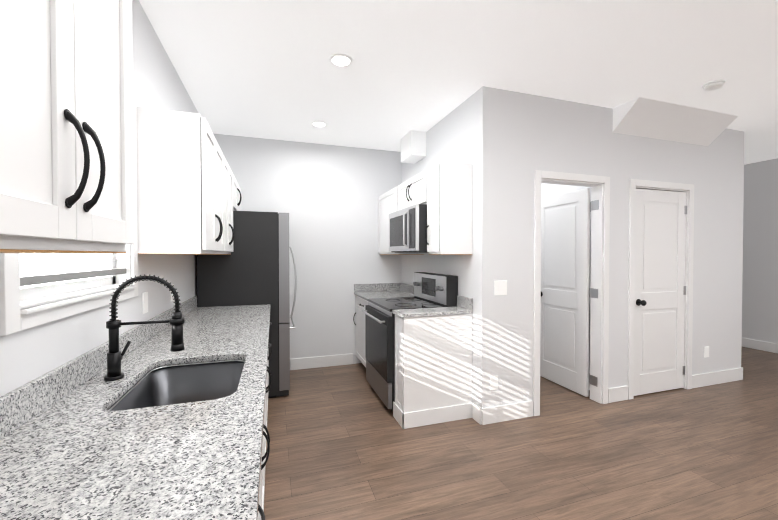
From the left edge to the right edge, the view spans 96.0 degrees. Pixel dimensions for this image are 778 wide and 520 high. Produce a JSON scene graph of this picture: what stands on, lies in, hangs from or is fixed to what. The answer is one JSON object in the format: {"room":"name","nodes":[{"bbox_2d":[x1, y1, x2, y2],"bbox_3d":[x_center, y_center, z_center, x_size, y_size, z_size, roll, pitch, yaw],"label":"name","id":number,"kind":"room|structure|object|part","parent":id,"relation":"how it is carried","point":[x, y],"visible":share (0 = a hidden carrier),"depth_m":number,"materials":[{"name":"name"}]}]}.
{"room":"kitchen","nodes":[
{"label":"kitchen","id":0,"kind":"room"},
{"bbox_2d":[0,0,197,396],"bbox_3d":[-0.822,0.009,0.132,0.120,2.740,8.170,0,1,-18],"label":"wall","id":1,"kind":"structure","parent":0,"point":[29,355],"depth_m":1.83,"materials":[{"name":"white paint"}]},
{"bbox_2d":[0,0,133,252],"bbox_3d":[-0.728,-0.393,0.613,0.356,0.760,0.600,0,1,-18],"label":"upper cabinet","id":2,"kind":"object","parent":1,"relation":"attached to","point":[66,135],"visible":1,"depth_m":0.63,"materials":[{"name":"white wood"}]},
{"bbox_2d":[0,96,137,335],"bbox_3d":[-1.205,-0.312,1.336,0.146,1.008,0.941,0,1,-18],"label":"window","id":3,"kind":"structure","parent":1,"relation":"in","point":[15,316],"depth_m":1.21,"materials":[{"name":"white paint"}]},
{"bbox_2d":[20,259,126,286],"bbox_3d":[-1.191,-0.338,1.340,0.047,0.819,0.797,0,1,-18],"label":"window blinds","id":4,"kind":"object","parent":3,"relation":"attached to","point":[41,279],"visible":0.12,"depth_m":1.23,"materials":[{"name":"grey plastic"}]},
{"bbox_2d":[142,292,147,313],"bbox_3d":[-1.345,0.236,1.933,0.006,0.115,0.072,0,1,-18],"label":"electrical outlet","id":5,"kind":"object","parent":1,"relation":"attached to","point":[145,301],"visible":1,"depth_m":1.93,"materials":[{"name":"white plastic"}]},
{"bbox_2d":[136,106,223,253],"bbox_3d":[-1.254,-0.416,2.216,0.356,0.760,0.760,0,1,-18],"label":"upper cabinet","id":6,"kind":"object","parent":1,"relation":"attached to","point":[180,185],"visible":0.96,"depth_m":1.86,"materials":[{"name":"white wood"}]},
{"bbox_2d":[183,155,233,254],"bbox_3d":[-1.472,-0.425,2.880,0.356,0.760,0.634,0,1,-18],"label":"upper cabinet","id":7,"kind":"object","parent":1,"relation":"attached to","point":[228,214],"visible":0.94,"depth_m":2.87,"materials":[{"name":"white wood"}]},
{"bbox_2d":[233,174,241,210],"bbox_3d":[-1.700,-0.647,3.572,0.356,0.335,0.821,0,1,-18],"label":"upper cabinet","id":8,"kind":"object","parent":1,"relation":"attached to","point":[237,197],"visible":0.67,"depth_m":3.56,"materials":[{"name":"white wood"}]},
{"bbox_2d":[213,133,401,363],"bbox_3d":[1.496,-0.062,5.129,7.400,2.740,0.120,0,1,-18],"label":"wall","id":9,"kind":"structure","parent":0,"point":[325,196],"depth_m":4.31,"materials":[{"name":"white paint"}]},
{"bbox_2d":[290,353,352,369],"bbox_3d":[-0.821,1.252,4.316,0.760,0.135,0.014,0,1,-18],"label":"baseboard","id":10,"kind":"structure","parent":9,"relation":"attached to","point":[342,359],"depth_m":4.30,"materials":[{"name":"white paint"}]},
{"bbox_2d":[401,93,474,402],"bbox_3d":[0.498,-0.043,3.807,0.120,2.740,1.770,0,1,-18],"label":"wall","id":11,"kind":"structure","parent":0,"point":[450,136],"depth_m":3.31,"materials":[{"name":"white paint"}]},
{"bbox_2d":[378,186,423,254],"bbox_3d":[0.110,-0.444,4.210,0.356,0.760,0.744,0,1,-18],"label":"upper cabinet","id":12,"kind":"object","parent":11,"relation":"attached to","point":[387,203],"visible":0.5,"depth_m":4.21,"materials":[{"name":"white wood"}]},
{"bbox_2d":[389,204,428,252],"bbox_3d":[0.292,-0.285,3.475,0.467,0.421,0.763,0,1,-18],"label":"microwave","id":13,"kind":"object","parent":11,"relation":"attached to","point":[407,227],"visible":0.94,"depth_m":3.22,"materials":[{"name":"silver metal"}]},
{"bbox_2d":[398,168,428,210],"bbox_3d":[0.346,-0.656,3.488,0.356,0.315,0.765,0,1,-18],"label":"upper cabinet","id":14,"kind":"object","parent":11,"relation":"attached to","point":[412,191],"visible":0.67,"depth_m":3.39,"materials":[{"name":"white wood"}]},
{"bbox_2d":[425,162,472,254],"bbox_3d":[0.502,-0.427,3.015,0.356,0.760,0.233,0,1,-18],"label":"upper cabinet","id":15,"kind":"object","parent":11,"relation":"attached to","point":[449,228],"visible":0.98,"depth_m":2.92,"materials":[{"name":"white wood"}]},
{"bbox_2d":[139,0,777,164],"bbox_3d":[2.372,-1.419,2.439,8.000,0.050,11.000,0,1,-18],"label":"ceiling","id":16,"kind":"structure","parent":0,"point":[266,69],"depth_m":2.42,"materials":[{"name":"white paint"}]},
{"bbox_2d":[311,121,326,126],"bbox_3d":[-0.725,-1.408,3.634,0.170,0.006,0.170,0,1,-18],"label":"recessed light","id":17,"kind":"object","parent":16,"relation":"in","point":[318,124],"visible":1,"depth_m":3.63,"materials":[{"name":"white plastic"}]},
{"bbox_2d":[329,53,352,67],"bbox_3d":[-0.335,-1.391,2.446,0.170,0.006,0.170,0,1,-18],"label":"recessed light","id":18,"kind":"object","parent":16,"relation":"in","point":[341,60],"visible":1,"depth_m":2.44,"materials":[{"name":"white plastic"}]},
{"bbox_2d":[401,130,425,163],"bbox_3d":[0.275,-1.281,3.990,0.180,0.270,0.330,0,1,-18],"label":"box","id":19,"kind":"object","parent":16,"relation":"attached to","point":[413,146],"visible":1,"depth_m":3.85,"materials":[{"name":"white paint"}]},
{"bbox_2d":[613,97,737,145],"bbox_3d":[2.746,-1.297,3.337,1.330,0.220,0.250,0,1,-18],"label":"ceiling bulkhead","id":20,"kind":"object","parent":16,"relation":"attached to","point":[647,117],"visible":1,"depth_m":3.30,"materials":[{"name":"white paint"}]},
{"bbox_2d":[702,79,725,90],"bbox_3d":[2.576,-1.382,2.780,0.140,0.034,0.140,0,1,-18],"label":"smoke detector","id":21,"kind":"object","parent":16,"relation":"attached to","point":[713,85],"visible":1,"depth_m":2.75,"materials":[{"name":"white plastic"}]},
{"bbox_2d":[264,346,777,519],"bbox_3d":[2.372,1.371,2.478,8.000,0.050,11.000,0,1,-18],"label":"floor","id":22,"kind":"structure","parent":0,"point":[344,445],"depth_m":2.39,"materials":[{"name":"wood"}]},
{"bbox_2d":[197,211,296,397],"bbox_3d":[-1.438,0.428,3.667,0.871,1.802,0.816,0,1,-18],"label":"fridge","id":23,"kind":"object","parent":22,"relation":"on","point":[252,268],"visible":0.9,"depth_m":3.31,"materials":[{"name":"black metal"}]},
{"bbox_2d":[258,503,264,519],"bbox_3d":[-0.581,0.929,0.667,0.656,0.884,0.600,0,1,-18],"label":"base cabinet","id":24,"kind":"object","parent":22,"relation":"on","point":[261,512],"visible":0.08,"depth_m":0.79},
{"bbox_2d":[257,423,269,519],"bbox_3d":[-0.816,0.919,1.383,0.656,0.884,0.900,0,1,-18],"label":"base cabinet","id":25,"kind":"object","parent":22,"relation":"on","point":[262,484],"visible":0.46,"depth_m":1.49,"materials":[{"name":"white wood"}]},
{"bbox_2d":[264,343,270,475],"bbox_3d":[-1.076,0.908,2.174,0.656,0.884,0.760,0,1,-18],"label":"base cabinet","id":26,"kind":"object","parent":22,"relation":"on","point":[265,407],"visible":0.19,"depth_m":2.23,"materials":[{"name":"white wood"}]},
{"bbox_2d":[267,322,271,416],"bbox_3d":[-1.308,0.898,2.882,0.656,0.884,0.725,0,1,-18],"label":"base cabinet","id":27,"kind":"object","parent":22,"relation":"on","point":[269,356],"visible":0.15,"depth_m":2.94,"materials":[{"name":"white wood"}]},
{"bbox_2d":[353,295,367,366],"bbox_3d":[-0.033,0.880,4.182,0.656,0.884,0.742,0,1,-18],"label":"base cabinet","id":28,"kind":"object","parent":22,"relation":"on","point":[360,302],"visible":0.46,"depth_m":4.21,"materials":[{"name":"white wood"}]},
{"bbox_2d":[354,283,413,299],"bbox_3d":[-0.025,0.373,4.178,0.640,0.130,0.743,0,1,-18],"label":"countertop","id":29,"kind":"structure","parent":28,"relation":"on","point":[379,290],"depth_m":4.42,"materials":[{"name":"white stone"}]},
{"bbox_2d":[362,272,457,410],"bbox_3d":[0.163,0.737,3.447,0.731,1.190,0.767,0,1,-18],"label":"range","id":30,"kind":"object","parent":22,"relation":"on","point":[433,290],"visible":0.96,"depth_m":3.25,"materials":[{"name":"black metal"}]},
{"bbox_2d":[393,314,471,428],"bbox_3d":[0.373,0.897,2.983,0.634,0.884,0.244,0,1,-18],"label":"base cabinet","id":31,"kind":"object","parent":22,"relation":"on","point":[398,361],"depth_m":2.88,"materials":[{"name":"white wood"}]},
{"bbox_3d":[0.373,0.897,2.982,0.634,0.884,0.242,0,1,-18],"label":"right base cabinet end panel","id":32,"kind":"part","parent":31,"relation":"part of","materials":[{"name":"white wood"}]},
{"bbox_2d":[392,295,472,317],"bbox_3d":[0.370,0.390,2.975,0.640,0.130,0.243,0,1,-18],"label":"countertop","id":33,"kind":"structure","parent":31,"relation":"on","point":[464,305],"depth_m":2.95,"materials":[{"name":"white stone"}]},
{"bbox_3d":[-0.065,0.951,-0.906,0.656,0.884,0.900,0,1,-18],"label":"base cabinet","id":34,"kind":"object","parent":22,"relation":"on","visible":0},
{"bbox_2d":[0,296,270,519],"bbox_3d":[-0.678,0.418,0.935,0.645,0.130,4.815,0,1,-18],"label":"countertop","id":35,"kind":"structure","parent":34,"relation":"on","point":[72,447],"depth_m":0.90,"materials":[{"name":"white stone"}]},
{"bbox_2d":[104,274,184,380],"bbox_3d":[-0.944,0.250,1.367,0.265,0.392,0.096,0,1,-18],"label":"faucet","id":36,"kind":"object","parent":35,"relation":"on","point":[176,321],"visible":1,"depth_m":1.33,"materials":[{"name":"black metal"}]},
{"bbox_2d":[108,360,244,410],"bbox_3d":[-0.776,0.585,1.358,0.433,0.215,0.605,0,1,-18],"label":"sink","id":37,"kind":"object","parent":35,"relation":"in","point":[180,383],"visible":0.27,"depth_m":1.59,"materials":[{"name":"grey metal"}]},
{"bbox_2d":[541,183,590,372],"bbox_3d":[1.885,-0.049,4.262,0.100,2.740,1.770,0,1,-18],"label":"wall","id":38,"kind":"structure","parent":0,"point":[547,190],"depth_m":3.88,"materials":[{"name":"white paint"}]},
{"bbox_2d":[474,86,744,423],"bbox_3d":[2.313,-0.037,3.408,3.320,2.740,0.120,0,1,-18],"label":"wall","id":39,"kind":"structure","parent":0,"point":[520,137],"depth_m":3.12,"materials":[{"name":"white paint"}]},
{"bbox_2d":[490,376,497,389],"bbox_3d":[0.866,1.013,2.881,0.072,0.115,0.006,0,1,-18],"label":"outlet","id":40,"kind":"object","parent":39,"relation":"attached to","point":[493,382],"visible":1,"depth_m":2.88,"materials":[{"name":"white plastic"}]},
{"bbox_2d":[494,280,506,294],"bbox_3d":[0.922,0.230,2.889,0.120,0.120,0.006,0,1,-18],"label":"light switch","id":41,"kind":"object","parent":39,"relation":"attached to","point":[500,287],"visible":1,"depth_m":2.88,"materials":[{"name":"white plastic"}]},
{"bbox_2d":[478,400,532,424],"bbox_3d":[0.987,1.272,2.923,0.514,0.135,0.017,0,1,-18],"label":"baseboard","id":42,"kind":"structure","parent":39,"relation":"attached to","point":[505,412],"depth_m":2.91,"materials":[{"name":"white paint"}]},
{"bbox_2d":[540,188,590,396],"bbox_3d":[1.816,0.312,3.690,0.183,2.010,0.697,0,1,-18],"label":"open door","id":43,"kind":"structure","parent":39,"relation":"in","point":[565,284],"depth_m":3.60,"materials":[{"name":"white paint"}]},
{"bbox_2d":[533,170,609,415],"bbox_3d":[1.619,0.285,3.176,0.839,2.102,0.136,0,1,-18],"label":"door frame","id":44,"kind":"structure","parent":39,"relation":"attached to","point":[599,315],"depth_m":3.23,"materials":[{"name":"white paint"}]},
{"bbox_2d":[634,189,686,395],"bbox_3d":[2.710,0.315,3.473,0.742,2.010,0.109,0,1,-18],"label":"closed door","id":45,"kind":"structure","parent":39,"relation":"in","point":[660,286],"depth_m":3.49,"materials":[{"name":"white paint"}]},
{"bbox_2d":[627,179,693,399],"bbox_3d":[2.686,0.280,3.526,0.884,2.102,0.136,0,1,-18],"label":"door frame","id":46,"kind":"structure","parent":39,"relation":"attached to","point":[634,184],"depth_m":3.51,"materials":[{"name":"white paint"}]},
{"bbox_2d":[704,346,708,357],"bbox_3d":[3.355,0.971,3.698,0.072,0.115,0.006,0,1,-18],"label":"outlet","id":47,"kind":"object","parent":39,"relation":"attached to","point":[706,351],"visible":1,"depth_m":3.69,"materials":[{"name":"white plastic"}]},
{"bbox_2d":[692,367,742,387],"bbox_3d":[3.525,1.260,3.764,0.834,0.135,0.034,0,1,-18],"label":"baseboard","id":48,"kind":"structure","parent":39,"relation":"attached to","point":[724,376],"depth_m":3.74,"materials":[{"name":"white paint"}]},
{"bbox_2d":[742,158,777,343],"bbox_3d":[5.944,-0.041,3.631,0.120,2.740,10.600,0,1,-18],"label":"wall","id":49,"kind":"structure","parent":0,"point":[760,274],"depth_m":5.09,"materials":[{"name":"white paint"}]},
{"bbox_2d":[741,338,777,352],"bbox_3d":[5.881,1.262,3.629,0.014,0.135,10.600,0,1,-18],"label":"baseboard","id":50,"kind":"structure","parent":49,"relation":"attached to","point":[749,343],"depth_m":5.08,"materials":[{"name":"white paint"}]}
]}

